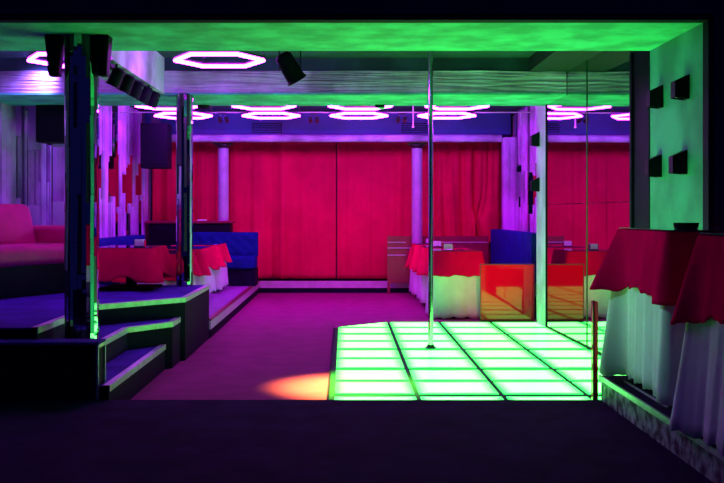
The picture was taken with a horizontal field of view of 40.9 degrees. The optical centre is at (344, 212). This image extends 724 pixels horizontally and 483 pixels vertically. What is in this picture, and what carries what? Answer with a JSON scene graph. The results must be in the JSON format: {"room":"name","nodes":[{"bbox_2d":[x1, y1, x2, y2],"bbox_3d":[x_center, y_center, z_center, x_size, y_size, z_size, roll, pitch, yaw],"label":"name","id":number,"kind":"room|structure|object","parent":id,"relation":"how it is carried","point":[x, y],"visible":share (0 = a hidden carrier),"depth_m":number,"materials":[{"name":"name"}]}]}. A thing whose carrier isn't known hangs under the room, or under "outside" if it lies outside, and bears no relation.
{"room":"entertainment venue","nodes":[
{"label":"entertainment venue","id":0,"kind":"room"},
{"bbox_2d":[99,51,163,93],"bbox_3d":[-1.860,-1.290,7.915,0.320,0.340,2.430,0,0,0],"label":"beam","id":1,"kind":"structure","parent":0,"point":[147,67],"depth_m":8.22,"materials":[{"name":"concrete"}]},
{"bbox_2d":[105,63,160,108],"bbox_3d":[-1.706,-1.020,7.900,0.145,0.200,1.700,0,0,0],"label":"bar","id":2,"kind":"object","parent":1,"relation":"hanging from","point":[122,81],"visible":1,"depth_m":7.84,"materials":[{"name":"black plastic"}]},
{"bbox_2d":[133,108,151,220],"bbox_3d":[-3.225,-0.130,12.600,0.550,2.660,4.600,0,0,0],"label":"wall","id":3,"kind":"structure","parent":0,"point":[149,170],"depth_m":14.71,"materials":[{"name":"paint"}]},
{"bbox_2d":[16,106,64,224],"bbox_3d":[-3.225,-0.180,10.280,0.550,2.360,0.040,0,0,0],"label":"cladding","id":4,"kind":"object","parent":3,"relation":"attached to","point":[40,172],"visible":0.35,"depth_m":10.28,"materials":[{"name":"grey"}]},
{"bbox_2d":[99,106,149,244],"bbox_3d":[-2.930,-0.215,12.420,0.040,2.470,4.200,0,0,0],"label":"cladding","id":5,"kind":"object","parent":3,"relation":"attached to","point":[124,209],"visible":0.34,"depth_m":12.73,"materials":[{"name":"grey"}]},
{"bbox_2d":[0,58,528,70],"bbox_3d":[-0.708,-1.395,9.595,5.584,0.130,0.910,0,0,0],"label":"ceiling","id":6,"kind":"structure","parent":0,"point":[6,64],"depth_m":9.14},
{"bbox_2d":[0,51,535,113],"bbox_3d":[-0.500,-1.500,10.925,6.200,0.080,8.450,0,0,0],"label":"ceiling","id":7,"kind":"structure","parent":0,"point":[3,54],"depth_m":9.05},
{"bbox_2d":[26,51,63,67],"bbox_3d":[-2.230,-1.348,7.950,0.768,0.224,0.665,0,0,0],"label":"light","id":8,"kind":"object","parent":7,"relation":"hanging from","point":[32,57],"visible":0.18,"depth_m":7.89,"materials":[{"name":"white"}]},
{"bbox_2d":[151,109,160,122],"bbox_3d":[-2.550,-1.330,13.100,0.100,0.260,0.200,0,0,0],"label":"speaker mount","id":9,"kind":"object","parent":7,"relation":"attached to","point":[153,119],"visible":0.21,"depth_m":13.00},
{"bbox_2d":[140,123,171,168],"bbox_3d":[-2.550,-0.900,13.112,0.360,0.600,0.376,0,0,0],"label":"loudspeaker","id":10,"kind":"object","parent":9,"relation":"hanging from","point":[155,138],"visible":1,"depth_m":12.92,"materials":[{"name":"black plastic"}]},
{"bbox_2d":[142,127,164,163],"bbox_3d":[-2.550,-0.900,12.932,0.302,0.504,0.016,0,0,0],"label":"grille","id":11,"kind":"object","parent":10,"relation":"attached to","point":[153,138],"depth_m":12.92,"materials":[{"name":"fabric"}]},
{"bbox_2d":[153,110,175,118],"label":"light","id":12,"kind":"object","parent":7,"relation":"hanging from","point":[164,113],"depth_m":12.36,"materials":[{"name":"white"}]},
{"bbox_2d":[154,112,212,118],"bbox_3d":[-2.080,-1.250,12.480,0.758,0.028,0.656,0,0,0],"label":"diffuser","id":13,"kind":"object","parent":12,"relation":"attached to","point":[203,115],"depth_m":12.45,"materials":[{"name":"white"}]},
{"bbox_2d":[135,106,197,109],"bbox_3d":[-2.080,-1.348,11.350,0.768,0.224,0.665,0,0,0],"label":"light","id":14,"kind":"object","parent":7,"relation":"hanging from","point":[144,107],"visible":0.22,"depth_m":11.64,"materials":[{"name":"white"}]},
{"bbox_2d":[193,106,212,118],"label":"light","id":15,"kind":"object","parent":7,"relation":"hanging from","point":[203,115],"depth_m":12.42,"materials":[{"name":"white"}]},
{"bbox_2d":[172,51,265,67],"bbox_3d":[-1.030,-1.348,7.950,0.768,0.224,0.665,0,0,0],"label":"light","id":16,"kind":"object","parent":7,"relation":"hanging from","point":[182,58],"visible":0.77,"depth_m":7.92,"materials":[{"name":"white"}]},
{"bbox_2d":[217,113,228,122],"bbox_3d":[-1.635,-1.275,13.034,0.150,0.129,0.128,0,0,0],"label":"ceiling spotlight","id":17,"kind":"object","parent":7,"relation":"attached to","point":[226,119],"visible":1,"depth_m":13.00,"materials":[{"name":"grey metal"}]},
{"bbox_2d":[232,106,295,109],"bbox_3d":[-0.950,-1.348,11.350,0.768,0.224,0.665,0,0,0],"label":"light","id":18,"kind":"object","parent":7,"relation":"hanging from","point":[240,107],"visible":0.27,"depth_m":11.64,"materials":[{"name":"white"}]},
{"bbox_2d":[241,106,300,118],"bbox_3d":[-0.950,-1.348,12.480,0.768,0.224,0.665,0,0,0],"label":"light","id":19,"kind":"object","parent":7,"relation":"hanging from","point":[251,114],"visible":0.85,"depth_m":12.36,"materials":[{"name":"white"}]},
{"bbox_2d":[242,112,299,118],"bbox_3d":[-0.950,-1.250,12.480,0.758,0.028,0.656,0,0,0],"label":"diffuser","id":20,"kind":"object","parent":19,"relation":"attached to","point":[289,115],"depth_m":12.46,"materials":[{"name":"white"}]},
{"bbox_2d":[276,51,305,85],"bbox_3d":[-0.394,-1.192,7.060,0.225,0.536,0.152,0,0,-20],"label":"lamp","id":21,"kind":"object","parent":7,"relation":"hanging from","point":[290,68],"visible":0.9,"depth_m":7.00,"materials":[{"name":"black plastic"}]},
{"bbox_2d":[145,113,510,137],"bbox_3d":[-0.250,-1.294,14.419,5.300,0.328,0.862,0,0,0],"label":"wall","id":22,"kind":"structure","parent":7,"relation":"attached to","point":[483,123],"depth_m":14.02,"materials":[{"name":"paint"}]},
{"bbox_2d":[152,142,231,220],"bbox_3d":[-2.326,-0.045,14.781,1.213,2.110,0.095,0,0,0],"label":"curtain","id":23,"kind":"object","parent":22,"relation":"hanging from","point":[205,154],"visible":0.28,"depth_m":14.77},
{"bbox_2d":[251,122,282,133],"bbox_3d":[-1.125,-1.228,14.002,0.450,0.165,0.027,0,0,0],"label":"grille","id":24,"kind":"object","parent":22,"relation":"attached to","point":[256,127],"depth_m":13.99,"materials":[{"name":"metal"}]},
{"bbox_2d":[232,142,335,278],"bbox_3d":[-0.939,-0.050,14.799,1.607,2.100,0.125,0,0,0],"label":"curtain","id":25,"kind":"object","parent":22,"relation":"hanging from","point":[283,192],"visible":0.91,"depth_m":14.79,"materials":[{"name":"fabric"}]},
{"bbox_2d":[172,134,501,141],"bbox_3d":[-0.325,-1.075,13.950,5.150,0.110,0.110,0,0,0],"label":"trim strip","id":26,"kind":"object","parent":22,"relation":"attached to","point":[196,137],"visible":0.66,"depth_m":13.90,"materials":[{"name":"concrete"}]},
{"bbox_2d":[337,142,413,278],"bbox_3d":[0.470,-0.050,14.775,1.182,2.100,0.073,0,0,0],"label":"curtain","id":27,"kind":"object","parent":22,"relation":"hanging from","point":[374,179],"visible":0.85,"depth_m":14.77,"materials":[{"name":"fabric"}]},
{"bbox_2d":[401,122,427,133],"bbox_3d":[1.030,-1.228,14.002,0.450,0.165,0.027,0,0,0],"label":"grille","id":28,"kind":"object","parent":22,"relation":"attached to","point":[419,127],"depth_m":13.99,"materials":[{"name":"metal"}]},
{"bbox_2d":[414,142,501,242],"bbox_3d":[1.724,-0.260,14.707,1.358,1.680,0.213,0,0,1],"label":"curtain","id":29,"kind":"object","parent":22,"relation":"hanging from","point":[467,176],"visible":0.7,"depth_m":14.72,"materials":[{"name":"fabric"}]},
{"bbox_2d":[329,110,388,118],"bbox_3d":[0.180,-1.348,12.480,0.768,0.224,0.665,0,0,0],"label":"light","id":30,"kind":"object","parent":7,"relation":"hanging from","point":[340,114],"visible":0.8,"depth_m":12.35,"materials":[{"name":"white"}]},
{"bbox_2d":[119,112,531,112],"bbox_3d":[-0.250,-1.295,12.480,5.300,0.016,0.016,0,0,0],"label":"rail","id":31,"kind":"object","parent":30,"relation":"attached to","point":[119,112],"visible":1,"depth_m":12.47,"materials":[{"name":"purple paint"}]},
{"bbox_2d":[328,106,392,109],"bbox_3d":[0.180,-1.348,11.350,0.768,0.224,0.665,0,0,0],"label":"light","id":32,"kind":"object","parent":7,"relation":"hanging from","point":[335,107],"visible":0.28,"depth_m":11.64,"materials":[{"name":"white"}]},
{"bbox_2d":[417,110,476,118],"bbox_3d":[1.310,-1.348,12.480,0.768,0.224,0.665,0,0,0],"label":"light","id":33,"kind":"object","parent":7,"relation":"hanging from","point":[467,114],"visible":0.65,"depth_m":12.36,"materials":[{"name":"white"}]},
{"bbox_2d":[425,106,488,109],"bbox_3d":[1.310,-1.348,11.350,0.768,0.224,0.665,0,0,0],"label":"light","id":34,"kind":"object","parent":7,"relation":"hanging from","point":[434,107],"visible":0.26,"depth_m":11.64,"materials":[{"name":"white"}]},
{"bbox_2d":[529,51,601,71],"bbox_3d":[1.930,-1.395,7.915,0.400,0.130,2.430,0,0,0],"label":"trim","id":35,"kind":"structure","parent":7,"relation":"attached to","point":[540,61],"depth_m":8.54,"materials":[{"name":"black"}]},
{"bbox_2d":[0,71,566,92],"bbox_3d":[-0.708,-1.228,9.595,5.584,0.225,0.945,0,0,0],"label":"ceiling beam","id":36,"kind":"structure","parent":0,"point":[10,81],"depth_m":9.13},
{"bbox_2d":[258,142,336,280],"bbox_3d":[-0.175,-0.130,15.100,5.550,2.660,0.100,0,0,0],"label":"wall","id":37,"kind":"structure","parent":0,"point":[336,142],"depth_m":15.05,"materials":[{"name":"paint"}]},
{"bbox_2d":[0,23,700,50],"bbox_3d":[-0.500,-1.440,6.200,6.200,0.640,1.000,0,0,0],"label":"ceiling","id":38,"kind":"structure","parent":0,"point":[13,36],"depth_m":6.12,"materials":[{"name":"paint"}]},
{"bbox_2d":[44,35,63,76],"bbox_3d":[-1.835,-0.993,6.153,0.104,0.255,0.154,0,0,0],"label":"loudspeaker","id":39,"kind":"object","parent":38,"relation":"attached to","point":[54,44],"visible":0.93,"depth_m":6.09,"materials":[{"name":"black plastic"}]},
{"bbox_2d":[47,38,58,71],"bbox_3d":[-1.835,-0.993,6.094,0.071,0.214,0.035,0,0,0],"label":"grille","id":40,"kind":"object","parent":39,"relation":"attached to","point":[52,43],"depth_m":6.09,"materials":[{"name":"black plastic"}]},
{"bbox_2d":[95,35,112,76],"bbox_3d":[-1.527,-0.993,6.153,0.089,0.255,0.154,0,0,0],"label":"loudspeaker","id":41,"kind":"object","parent":38,"relation":"attached to","point":[103,43],"visible":1,"depth_m":6.09,"materials":[{"name":"black plastic"}]},
{"bbox_2d":[97,38,106,71],"bbox_3d":[-1.527,-0.993,6.094,0.060,0.214,0.035,0,0,0],"label":"grille","id":42,"kind":"object","parent":41,"relation":"attached to","point":[101,42],"depth_m":6.09,"materials":[{"name":"black plastic"}]},
{"bbox_2d":[0,400,712,482],"bbox_3d":[0.000,1.175,2.080,10.000,0.170,7.160,0,0,0],"label":"floor","id":43,"kind":"structure","parent":0,"point":[42,441],"depth_m":4.65,"materials":[{"name":"carpet"}]},
{"bbox_2d":[599,375,723,482],"bbox_3d":[2.339,1.014,3.925,1.722,0.153,3.450,0,0,0],"label":"platform","id":44,"kind":"object","parent":43,"relation":"on","point":[638,405],"visible":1,"depth_m":4.67,"materials":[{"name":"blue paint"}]},
{"bbox_3d":[1.900,0.522,5.080,0.690,0.845,0.840,0,0,0],"label":"table","id":45,"kind":"object","parent":44,"relation":"on","visible":0},
{"bbox_2d":[599,286,685,405],"bbox_3d":[1.871,0.506,5.119,0.871,0.820,1.034,0,0,0],"label":"tablecloth","id":46,"kind":"object","parent":45,"relation":"on","point":[640,342],"visible":0.5,"depth_m":5.01,"materials":[{"name":"fabric"}]},
{"bbox_2d":[589,229,723,305],"bbox_3d":[1.857,0.270,5.121,0.950,0.357,1.090,0,0,0],"label":"tablecloth","id":47,"kind":"object","parent":46,"relation":"on","point":[655,262],"visible":0.82,"depth_m":4.86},
{"bbox_2d":[620,227,723,230],"bbox_3d":[1.900,0.085,5.080,0.690,0.006,0.840,0,0,0],"label":"glass table","id":48,"kind":"object","parent":47,"relation":"on","point":[639,228],"visible":0.88,"depth_m":5.10,"materials":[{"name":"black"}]},
{"bbox_2d":[673,223,698,228],"bbox_3d":[1.800,0.067,5.120,0.132,0.030,0.132,0,0,0],"label":"ashtray","id":49,"kind":"object","parent":48,"relation":"on","point":[676,225],"visible":0.99,"depth_m":5.07,"materials":[{"name":"glass"}]},
{"bbox_3d":[1.920,0.525,3.780,0.740,0.840,0.920,0,0,0],"label":"table","id":50,"kind":"object","parent":44,"relation":"on","visible":0},
{"bbox_2d":[669,318,723,455],"bbox_3d":[1.908,0.531,3.789,0.979,0.859,1.186,0,0,0],"label":"tablecloth","id":51,"kind":"object","parent":50,"relation":"on","point":[698,403],"visible":0.69,"depth_m":4.06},
{"bbox_2d":[670,235,723,324],"bbox_3d":[1.909,0.295,3.792,0.971,0.398,1.147,0,0,0],"label":"tablecloth","id":52,"kind":"object","parent":51,"relation":"on","point":[701,296],"visible":0.99,"depth_m":4.09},
{"bbox_2d":[0,0,723,226],"bbox_3d":[0.000,-0.655,5.654,10.000,3.490,0.092,0,0,0],"label":"wall","id":53,"kind":"structure","parent":0,"point":[710,13],"depth_m":5.62,"materials":[{"name":"paint"}]},
{"bbox_2d":[131,293,601,399],"bbox_3d":[-0.500,1.218,10.130,6.200,0.085,8.940,0,0,0],"label":"floor","id":54,"kind":"structure","parent":0,"point":[385,360],"depth_m":7.89,"materials":[{"name":"green"}]},
{"bbox_2d":[0,339,105,399],"bbox_3d":[-2.518,0.977,5.742,2.164,0.446,0.173,0,0,0],"label":"platform","id":55,"kind":"structure","parent":54,"relation":"on","point":[30,369],"depth_m":5.67,"materials":[{"name":"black paint"}]},
{"bbox_2d":[0,285,209,399],"bbox_3d":[-2.397,0.943,7.473,2.206,0.514,3.615,0,0,0],"label":"platform","id":56,"kind":"object","parent":54,"relation":"on","point":[146,334],"visible":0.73,"depth_m":7.33,"materials":[{"name":"carpet"}]},
{"bbox_2d":[0,204,64,298],"bbox_3d":[-2.894,0.305,8.121,0.689,0.770,1.300,0,0,27],"label":"leather sofa","id":57,"kind":"object","parent":56,"relation":"on","point":[31,256],"visible":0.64,"depth_m":8.19,"materials":[{"name":"red leather"}]},
{"bbox_2d":[64,34,98,338],"bbox_3d":[-1.672,-0.138,6.159,0.217,1.965,0.216,0,0,0],"label":"column","id":58,"kind":"structure","parent":56,"relation":"on","point":[81,77],"depth_m":6.07,"materials":[{"name":"black mirror"}]},
{"bbox_2d":[99,277,162,290],"bbox_3d":[-1.950,0.502,8.860,0.500,0.375,0.640,0,0,0],"label":"table","id":59,"kind":"object","parent":56,"relation":"on","point":[130,285],"visible":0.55,"depth_m":8.78,"materials":[{"name":"black plastic"}]},
{"bbox_2d":[99,246,175,282],"bbox_3d":[-1.953,0.465,8.865,0.755,0.309,0.900,0,0,0],"label":"tablecloth","id":60,"kind":"object","parent":59,"relation":"on","point":[142,265],"visible":0.8,"depth_m":8.50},
{"bbox_2d":[99,245,165,247],"bbox_3d":[-1.950,0.307,8.860,0.510,0.006,0.650,0,0,0],"label":"glass table","id":61,"kind":"object","parent":60,"relation":"on","point":[110,246],"visible":0.76,"depth_m":8.82,"materials":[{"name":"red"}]},
{"bbox_2d":[134,239,145,246],"bbox_3d":[-1.850,0.271,8.750,0.095,0.066,0.070,0,0,0],"label":"napkin holder","id":62,"kind":"object","parent":61,"relation":"on","point":[137,242],"visible":1,"depth_m":8.72,"materials":[{"name":"silver metal"}]},
{"bbox_2d":[176,93,192,286],"bbox_3d":[-1.515,-0.215,9.160,0.161,1.810,0.166,0,0,0],"label":"column","id":63,"kind":"structure","parent":56,"relation":"on","point":[184,102],"depth_m":9.09,"materials":[{"name":"black mirror"}]},
{"bbox_2d":[209,281,259,337],"bbox_3d":[-2.115,1.108,11.915,1.670,0.184,5.270,0,0,0],"label":"platform","id":64,"kind":"object","parent":54,"relation":"on","point":[224,304],"visible":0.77,"depth_m":11.39,"materials":[{"name":"red paint"}]},
{"bbox_2d":[99,235,145,284],"bbox_3d":[-2.655,0.660,11.500,0.500,0.720,3.800,0,0,0],"label":"upholstered bench","id":65,"kind":"object","parent":64,"relation":"on","point":[129,239],"visible":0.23,"depth_m":11.80,"materials":[{"name":"blue paint"}]},
{"bbox_2d":[145,221,235,245],"bbox_3d":[-2.265,0.568,14.255,1.270,0.905,0.390,0,0,0],"label":"bar counter","id":66,"kind":"object","parent":64,"relation":"on","point":[159,232],"depth_m":14.10,"materials":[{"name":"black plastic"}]},
{"bbox_2d":[145,221,235,222],"bbox_3d":[-2.265,0.133,14.255,1.270,0.035,0.390,0,0,0],"label":"countertop","id":67,"kind":"structure","parent":66,"relation":"on","point":[145,221],"depth_m":14.06,"materials":[{"name":"red paint"}]},
{"bbox_2d":[213,143,233,220],"bbox_3d":[-1.790,-0.003,14.280,0.280,2.045,0.240,0,0,0],"label":"post","id":68,"kind":"object","parent":64,"relation":"on","point":[223,148],"visible":0.56,"depth_m":14.21,"materials":[{"name":"purple paint"}]},
{"bbox_2d":[193,232,257,285],"bbox_3d":[-1.805,0.647,13.720,1.110,0.745,0.520,0,0,0],"label":"upholstered bench","id":69,"kind":"object","parent":64,"relation":"on","point":[242,247],"visible":0.59,"depth_m":13.82,"materials":[{"name":"blue paint"}]},
{"bbox_3d":[-1.910,0.720,12.700,0.580,0.600,0.800,0,0,0],"label":"table","id":70,"kind":"object","parent":64,"relation":"on","visible":0},
{"bbox_2d":[214,260,228,289],"bbox_3d":[-1.912,0.697,12.704,0.717,0.563,0.921,0,0,0],"label":"tablecloth","id":71,"kind":"object","parent":70,"relation":"on","point":[221,276],"visible":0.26,"depth_m":12.46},
{"bbox_2d":[171,243,231,266],"bbox_3d":[-1.906,0.546,12.701,0.823,0.269,1.030,0,0,0],"label":"tablecloth","id":72,"kind":"object","parent":71,"relation":"on","point":[221,252],"visible":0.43,"depth_m":12.29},
{"bbox_2d":[173,243,223,244],"bbox_3d":[-1.910,0.405,12.700,0.580,0.006,0.800,0,0,0],"label":"glass table","id":73,"kind":"object","parent":72,"relation":"on","point":[193,243],"visible":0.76,"depth_m":12.77,"materials":[{"name":"blue"}]},
{"bbox_3d":[-1.930,0.720,10.050,0.580,0.600,0.800,0,0,0],"label":"table","id":74,"kind":"object","parent":64,"relation":"on","visible":0},
{"bbox_2d":[119,274,195,284],"bbox_3d":[-1.931,0.682,10.052,0.697,0.531,0.919,0,0,0],"label":"tablecloth","id":75,"kind":"object","parent":74,"relation":"on","point":[194,277],"visible":0.03,"depth_m":9.63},
{"bbox_2d":[111,251,201,282],"bbox_3d":[-1.935,0.550,10.048,0.805,0.277,1.028,0,0,0],"label":"tablecloth","id":76,"kind":"object","parent":75,"relation":"on","point":[196,269],"visible":0.11,"depth_m":9.63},
{"bbox_3d":[-1.910,0.720,11.350,0.580,0.600,0.840,0,0,0],"label":"table","id":77,"kind":"object","parent":64,"relation":"on","visible":0},
{"bbox_2d":[195,267,215,294],"bbox_3d":[-1.907,0.687,11.350,0.702,0.542,0.954,0,0,0],"label":"tablecloth","id":78,"kind":"object","parent":77,"relation":"on","point":[202,280],"visible":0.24,"depth_m":11.39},
{"bbox_2d":[168,247,219,275],"bbox_3d":[-1.910,0.559,11.352,0.813,0.295,1.056,0,0,0],"label":"tablecloth","id":79,"kind":"object","parent":78,"relation":"on","point":[205,257],"visible":0.36,"depth_m":10.92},
{"bbox_2d":[167,246,210,248],"bbox_3d":[-1.910,0.405,11.350,0.580,0.006,0.840,0,0,0],"label":"glass table","id":80,"kind":"object","parent":79,"relation":"on","point":[168,247],"visible":0.48,"depth_m":11.29,"materials":[{"name":"glass"}]},
{"bbox_2d":[259,279,410,292],"bbox_3d":[0.550,1.110,14.800,3.700,0.180,0.500,0,0,0],"label":"plinth","id":81,"kind":"object","parent":54,"relation":"on","point":[265,285],"visible":0.61,"depth_m":14.57,"materials":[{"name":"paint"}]},
{"bbox_2d":[407,143,426,294],"bbox_3d":[1.060,0.087,14.280,0.280,2.225,0.240,0,0,0],"label":"post","id":82,"kind":"object","parent":54,"relation":"on","point":[416,147],"visible":0.65,"depth_m":14.21,"materials":[{"name":"purple paint"}]},
{"bbox_2d":[425,51,435,348],"bbox_3d":[0.745,-0.142,8.440,0.160,2.634,0.160,0,0,0],"label":"pole","id":83,"kind":"object","parent":54,"relation":"on","point":[430,345],"visible":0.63,"depth_m":8.42,"materials":[{"name":"silver metal"}]},
{"bbox_2d":[387,236,488,293],"bbox_3d":[1.380,0.770,14.415,1.500,0.860,0.050,0,0,0],"label":"screen","id":84,"kind":"object","parent":54,"relation":"on","point":[398,247],"visible":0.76,"depth_m":14.41,"materials":[{"name":"red paint"}]},
{"bbox_2d":[488,243,490,263],"bbox_3d":[1.735,0.635,14.925,1.370,0.770,0.050,0,0,0],"label":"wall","id":85,"kind":"structure","parent":54,"relation":"on","point":[489,244],"depth_m":14.90,"materials":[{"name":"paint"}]},
{"bbox_2d":[480,264,533,321],"bbox_3d":[1.775,0.879,10.620,0.594,0.642,0.028,0,0,0],"label":"barrier","id":86,"kind":"object","parent":54,"relation":"on","point":[506,290],"visible":0.86,"depth_m":10.61,"materials":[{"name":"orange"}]},
{"bbox_2d":[491,229,535,318],"bbox_3d":[1.990,0.715,12.475,0.500,0.970,3.050,0,0,0],"label":"upholstered bench","id":87,"kind":"object","parent":54,"relation":"on","point":[507,246],"visible":0.18,"depth_m":12.06,"materials":[{"name":"blue paint"}]},
{"bbox_2d":[536,106,544,325],"bbox_3d":[2.131,-0.130,10.232,0.118,2.660,0.535,0,0,0],"label":"pier","id":88,"kind":"object","parent":54,"relation":"on","point":[540,110],"visible":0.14,"depth_m":10.28,"materials":[{"name":"paint"}]},
{"bbox_2d":[530,132,539,146],"bbox_3d":[2.030,-0.790,10.380,0.085,0.150,0.110,0,0,0],"label":"wall sconce","id":89,"kind":"object","parent":88,"relation":"attached to","point":[534,139],"visible":1,"depth_m":10.33,"materials":[{"name":"black plastic"}]},
{"bbox_2d":[530,177,539,191],"bbox_3d":[2.030,-0.305,10.380,0.085,0.150,0.110,0,0,0],"label":"wall sconce","id":90,"kind":"object","parent":88,"relation":"attached to","point":[534,184],"visible":1,"depth_m":10.33,"materials":[{"name":"black plastic"}]},
{"bbox_2d":[591,300,597,399],"bbox_3d":[1.469,0.855,5.718,0.030,0.690,0.073,0,0,0],"label":"barrier","id":91,"kind":"object","parent":54,"relation":"on","point":[594,304],"visible":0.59,"depth_m":5.68,"materials":[{"name":"red"}]},
{"bbox_3d":[1.275,0.823,11.280,0.544,0.755,0.600,0,0,0],"label":"table","id":92,"kind":"object","parent":54,"relation":"on","visible":0},
{"bbox_2d":[425,274,479,318],"bbox_3d":[1.277,0.821,11.278,0.666,0.761,0.714,0,0,0],"label":"tablecloth","id":93,"kind":"object","parent":92,"relation":"on","point":[457,296],"visible":0.47,"depth_m":10.96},
{"bbox_2d":[423,251,484,276],"bbox_3d":[1.274,0.582,11.280,0.686,0.292,0.739,0,0,0],"label":"tablecloth","id":94,"kind":"object","parent":93,"relation":"on","point":[445,263],"visible":0.69,"depth_m":10.96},
{"bbox_2d":[433,249,480,250],"bbox_3d":[1.275,0.429,11.280,0.544,0.006,0.600,0,0,0],"label":"glass table","id":95,"kind":"object","parent":94,"relation":"on","point":[433,249],"visible":0.7,"depth_m":11.03,"materials":[{"name":"glass"}]},
{"bbox_3d":[1.260,0.823,12.450,0.540,0.755,0.600,0,0,0],"label":"table","id":96,"kind":"object","parent":54,"relation":"on","visible":0},
{"bbox_2d":[416,275,426,302],"bbox_3d":[1.262,0.786,12.451,0.652,0.689,0.728,0,0,0],"label":"tablecloth","id":97,"kind":"object","parent":96,"relation":"on","point":[422,279],"visible":0.16,"depth_m":12.13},
{"bbox_2d":[412,246,467,274],"bbox_3d":[1.264,0.613,12.450,0.775,0.353,0.853,0,0,0],"label":"tablecloth","id":98,"kind":"object","parent":97,"relation":"on","point":[419,264],"visible":0.33,"depth_m":12.14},
{"bbox_2d":[420,245,466,247],"bbox_3d":[1.260,0.429,12.450,0.540,0.006,0.600,0,0,0],"label":"glass table","id":99,"kind":"object","parent":98,"relation":"on","point":[424,246],"visible":0.84,"depth_m":12.35,"materials":[{"name":"blue"}]},
{"bbox_3d":[1.240,0.823,13.600,0.540,0.755,0.600,0,0,0],"label":"table","id":100,"kind":"object","parent":54,"relation":"on","visible":0},
{"bbox_2d":[409,269,417,294],"bbox_3d":[1.243,0.786,13.603,0.667,0.690,0.720,0,0,0],"label":"tablecloth","id":101,"kind":"object","parent":100,"relation":"on","point":[413,277],"visible":0.22,"depth_m":13.30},
{"bbox_2d":[405,243,419,269],"bbox_3d":[1.241,0.612,13.604,0.775,0.352,0.857,0,0,0],"label":"tablecloth","id":102,"kind":"object","parent":101,"relation":"on","point":[414,248],"visible":0.32,"depth_m":13.29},
{"bbox_2d":[507,106,527,136],"bbox_3d":[2.530,-0.130,12.775,0.140,2.660,4.550,0,0,0],"label":"wall","id":103,"kind":"structure","parent":0,"point":[524,107],"depth_m":14.25,"materials":[{"name":"paint"}]},
{"bbox_2d":[502,137,515,230],"bbox_3d":[2.355,0.060,13.920,0.190,2.280,0.160,0,0,0],"label":"trim","id":104,"kind":"structure","parent":103,"relation":"attached to","point":[508,143],"depth_m":13.85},
{"bbox_2d":[512,106,535,294],"bbox_3d":[2.440,-0.130,12.375,0.040,2.560,3.550,0,0,0],"label":"cladding","id":105,"kind":"object","parent":103,"relation":"attached to","point":[523,124],"visible":0.23,"depth_m":13.12,"materials":[{"name":"grey"}]},
{"bbox_2d":[514,106,535,232],"bbox_3d":[2.440,-0.130,12.375,0.040,2.560,3.550,0,0,0],"label":"wall panel","id":106,"kind":"object","parent":105,"relation":"attached to","point":[524,123],"depth_m":13.12,"materials":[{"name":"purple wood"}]},
{"bbox_2d":[650,23,702,226],"bbox_3d":[2.353,0.040,6.200,0.494,2.320,1.000,0,0,0],"label":"wall pier","id":107,"kind":"object","parent":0,"point":[675,127],"visible":0.4,"depth_m":6.12,"materials":[{"name":"paint"}]},
{"bbox_2d":[645,154,661,176],"bbox_3d":[2.063,-0.315,6.500,0.085,0.150,0.110,0,0,0],"label":"wall sconce","id":108,"kind":"object","parent":107,"relation":"attached to","point":[653,166],"visible":1,"depth_m":6.45,"materials":[{"name":"black plastic"}]},
{"bbox_2d":[646,85,662,108],"bbox_3d":[2.063,-0.775,6.470,0.085,0.150,0.110,0,0,0],"label":"wall sconce","id":109,"kind":"object","parent":107,"relation":"attached to","point":[654,97],"visible":1,"depth_m":6.43,"materials":[{"name":"black plastic"}]},
{"bbox_2d":[669,150,686,174],"bbox_3d":[2.063,-0.315,6.020,0.085,0.150,0.110,0,0,0],"label":"wall sconce","id":110,"kind":"object","parent":107,"relation":"attached to","point":[678,161],"visible":1,"depth_m":5.97,"materials":[{"name":"black plastic"}]},
{"bbox_2d":[671,74,689,99],"bbox_3d":[2.063,-0.775,5.980,0.085,0.150,0.110,0,0,0],"label":"wall sconce","id":111,"kind":"object","parent":107,"relation":"attached to","point":[680,88],"visible":1,"depth_m":5.93,"materials":[{"name":"black plastic"}]},
{"bbox_3d":[-3.550,-0.130,7.980,0.100,2.660,4.640,0,0,0],"label":"wall","id":112,"kind":"structure","parent":0,"visible":0},
{"bbox_2d":[0,103,15,203],"bbox_3d":[-3.480,-0.375,8.830,0.040,2.130,2.900,0,0,0],"label":"cladding","id":113,"kind":"object","parent":112,"relation":"attached to","point":[7,112],"visible":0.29,"depth_m":9.95,"materials":[{"name":"grey"}]},
{"bbox_2d":[0,93,566,105],"bbox_3d":[-0.708,-1.122,9.592,5.584,0.020,0.945,0,0,0],"label":"soffit","id":114,"kind":"structure","parent":112,"relation":"attached to","point":[13,99],"depth_m":9.50,"materials":[{"name":"paint"}]},
{"label":"speaker mount","id":115,"kind":"object","parent":114,"relation":"attached to","visible":0},
{"bbox_2d":[36,105,64,143],"bbox_3d":[-3.030,-0.922,10.112,0.300,0.385,0.296,0,0,0],"label":"loudspeaker","id":116,"kind":"object","parent":115,"relation":"attached to","point":[49,118],"visible":0.73,"depth_m":9.96,"materials":[{"name":"black plastic"}]},
{"bbox_2d":[38,107,61,138],"bbox_3d":[-3.030,-0.922,9.972,0.252,0.323,0.016,0,0,0],"label":"grille","id":117,"kind":"object","parent":116,"relation":"attached to","point":[49,118],"depth_m":9.96,"materials":[{"name":"black plastic"}]},
{"bbox_3d":[2.395,-0.130,8.600,0.410,2.660,3.800,0,0,0],"label":"wall","id":118,"kind":"structure","parent":0,"visible":0},
{"bbox_2d":[545,51,629,354],"bbox_3d":[2.109,-0.077,8.556,0.033,2.505,2.814,0,0,-1],"label":"wall mirror","id":119,"kind":"object","parent":118,"relation":"attached to","point":[587,128],"visible":0.7,"depth_m":8.53,"materials":[{"name":"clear mirror"}]},
{"bbox_2d":[629,51,649,226],"bbox_3d":[2.135,-0.130,6.920,0.110,2.660,0.440,0,0,0],"label":"trim","id":120,"kind":"structure","parent":118,"relation":"attached to","point":[639,61],"depth_m":6.91,"materials":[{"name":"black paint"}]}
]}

